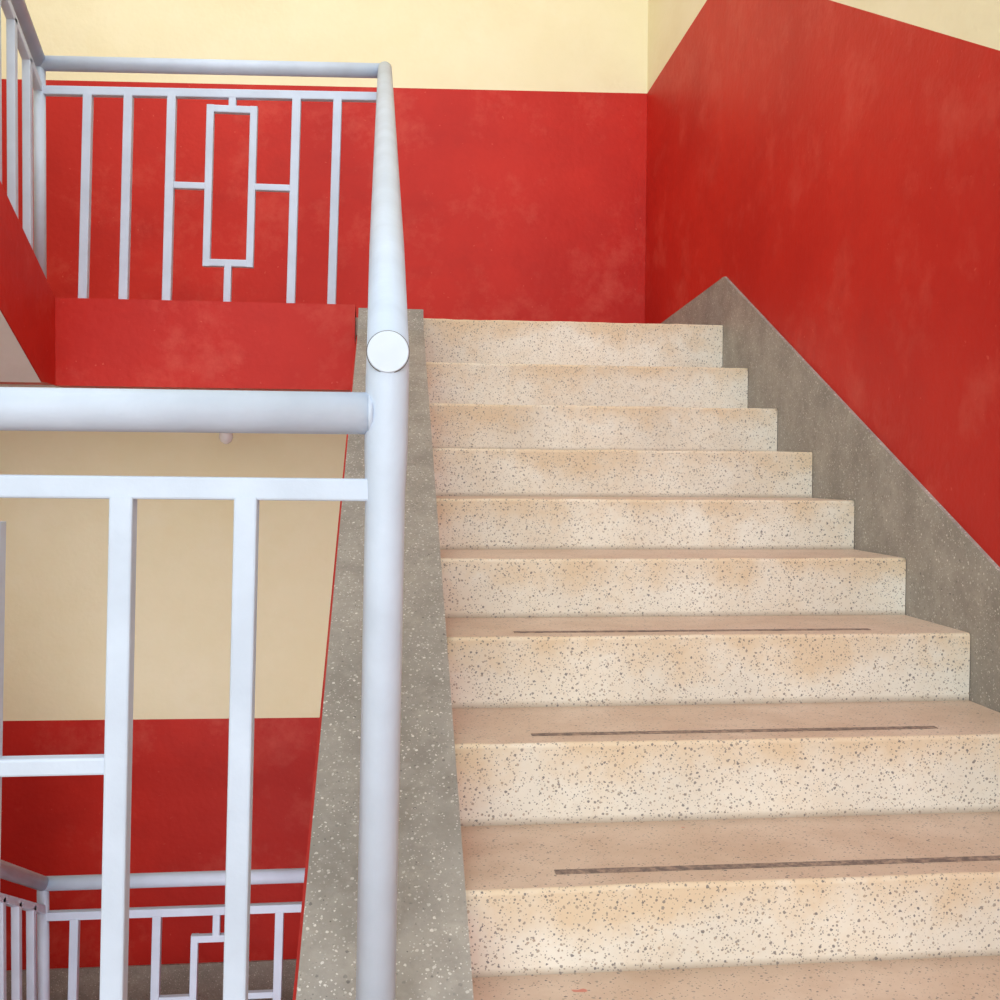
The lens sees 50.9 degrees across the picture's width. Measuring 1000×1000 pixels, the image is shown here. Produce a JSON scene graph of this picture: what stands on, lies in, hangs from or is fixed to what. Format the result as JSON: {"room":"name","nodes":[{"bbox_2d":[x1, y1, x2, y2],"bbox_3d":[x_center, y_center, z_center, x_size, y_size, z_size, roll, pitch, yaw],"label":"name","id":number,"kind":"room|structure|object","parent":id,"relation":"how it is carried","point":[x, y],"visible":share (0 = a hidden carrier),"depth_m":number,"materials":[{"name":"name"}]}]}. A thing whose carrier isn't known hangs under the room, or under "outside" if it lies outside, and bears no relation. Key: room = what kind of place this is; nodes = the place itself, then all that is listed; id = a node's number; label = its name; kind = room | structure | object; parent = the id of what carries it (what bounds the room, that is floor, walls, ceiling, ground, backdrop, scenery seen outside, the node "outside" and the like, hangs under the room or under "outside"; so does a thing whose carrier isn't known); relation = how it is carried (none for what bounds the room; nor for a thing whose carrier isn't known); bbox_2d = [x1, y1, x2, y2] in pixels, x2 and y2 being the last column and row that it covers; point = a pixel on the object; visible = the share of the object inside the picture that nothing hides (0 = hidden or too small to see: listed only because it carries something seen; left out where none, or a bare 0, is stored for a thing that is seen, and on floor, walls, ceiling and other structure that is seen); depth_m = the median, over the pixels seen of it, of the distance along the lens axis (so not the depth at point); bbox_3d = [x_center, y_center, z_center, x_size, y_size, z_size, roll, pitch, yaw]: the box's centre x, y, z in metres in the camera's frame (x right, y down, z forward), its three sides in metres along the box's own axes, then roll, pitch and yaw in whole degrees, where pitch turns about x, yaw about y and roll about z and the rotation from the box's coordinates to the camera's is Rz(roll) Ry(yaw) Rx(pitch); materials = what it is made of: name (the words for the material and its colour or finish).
{"room":"stairwell","nodes":[
{"label":"stairwell","id":0,"kind":"room"},
{"bbox_2d":[0,298,357,391],"bbox_3d":[-1.042,-0.592,4.492,3.671,0.320,1.192,0,2,-6],"label":"landing slab","id":1,"kind":"object","parent":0,"point":[100,343],"visible":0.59,"depth_m":3.89,"materials":[{"name":"paint"}]},
{"bbox_2d":[0,181,55,384],"bbox_3d":[-2.068,-1.288,2.380,1.190,1.813,2.800,0,2,-6],"label":"staircase","id":2,"kind":"structure","parent":1,"relation":"on","point":[27,299],"depth_m":3.53,"materials":[{"name":"paint"}]},
{"bbox_2d":[0,0,46,278],"bbox_3d":[-1.551,-1.817,2.527,0.054,2.248,2.687,0,2,-6],"label":"stair railing","id":3,"kind":"object","parent":2,"relation":"on","point":[21,35],"visible":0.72,"depth_m":3.71,"materials":[{"name":"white metal"}]},
{"bbox_2d":[41,55,378,303],"bbox_3d":[-1.067,-1.196,3.924,1.263,0.918,0.054,0,2,-6],"label":"stair railing","id":4,"kind":"object","parent":1,"relation":"on","point":[50,63],"visible":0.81,"depth_m":3.90,"materials":[{"name":"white metal"}]},
{"bbox_2d":[219,433,232,443],"bbox_3d":[-1.224,-0.345,4.692,0.090,0.190,0.090,0,2,-6],"label":"ceiling lamp","id":5,"kind":"object","parent":1,"relation":"attached to","point":[226,438],"visible":0.39,"depth_m":4.67,"materials":[{"name":"white paint"}]},
{"bbox_2d":[0,0,647,969],"bbox_3d":[-1.100,0.089,5.206,4.120,8.068,0.200,0,2,-6],"label":"wall","id":6,"kind":"structure","parent":0,"point":[521,125],"depth_m":5.09,"materials":[{"name":"red paint"}]},
{"bbox_2d":[6,959,295,999],"bbox_3d":[-1.127,2.372,5.160,3.678,0.220,0.012,0,2,-6],"label":"baseboard","id":7,"kind":"structure","parent":6,"relation":"attached to","point":[175,978],"depth_m":5.11,"materials":[{"name":"grey stone"}]},
{"bbox_2d":[645,0,999,566],"bbox_3d":[1.186,0.194,1.931,0.242,8.068,6.787,0,2,-6],"label":"wall","id":8,"kind":"structure","parent":0,"point":[837,162],"depth_m":2.93,"materials":[{"name":"red paint"}]},
{"bbox_2d":[661,277,999,711],"bbox_3d":[0.957,0.061,3.262,0.040,1.822,4.087,0,2,-6],"label":"baseboard","id":9,"kind":"structure","parent":8,"relation":"attached to","point":[952,582],"depth_m":2.85,"materials":[{"name":"grey stone"}]},
{"bbox_3d":[-0.563,1.091,-0.118,3.694,0.362,3.020,0,2,-6],"label":"floor","id":10,"kind":"structure","parent":0,"visible":0},
{"bbox_2d":[0,356,408,999],"bbox_3d":[-0.756,0.360,1.298,1.278,1.106,0.057,0,2,-6],"label":"stair railing","id":11,"kind":"object","parent":10,"relation":"on","point":[380,412],"visible":0.95,"depth_m":1.32,"materials":[{"name":"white metal"}]},
{"bbox_2d":[293,308,999,999],"bbox_3d":[0.285,0.225,2.833,1.422,1.820,2.964,0,2,-6],"label":"staircase","id":12,"kind":"structure","parent":10,"relation":"on","point":[667,733],"depth_m":2.08,"materials":[{"name":"beige stone"}]},
{"bbox_2d":[366,61,409,372],"bbox_3d":[-0.292,-0.499,2.661,0.058,2.230,2.723,0,2,-6],"label":"stair railing","id":13,"kind":"object","parent":12,"relation":"on","point":[387,350],"visible":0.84,"depth_m":1.66,"materials":[{"name":"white metal"}]},
{"bbox_3d":[-1.065,2.535,4.576,3.671,0.439,1.192,0,2,-6],"label":"landing slab","id":14,"kind":"object","parent":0,"visible":0},
{"bbox_2d":[44,868,304,999],"bbox_3d":[-1.089,1.871,4.006,1.264,0.918,0.054,0,2,-6],"label":"stair railing","id":15,"kind":"object","parent":14,"relation":"on","point":[289,875],"visible":0.7,"depth_m":3.97,"materials":[{"name":"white metal"}]},
{"bbox_3d":[-2.091,1.779,2.463,1.190,1.813,2.800,0,2,-6],"label":"staircase","id":16,"kind":"structure","parent":14,"relation":"on","visible":0},
{"bbox_2d":[0,860,49,999],"bbox_3d":[-1.574,1.235,2.610,0.054,2.278,2.687,0,2,-6],"label":"stair railing","id":17,"kind":"object","parent":16,"relation":"on","point":[37,944],"visible":1,"depth_m":3.78,"materials":[{"name":"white metal"}]}
]}

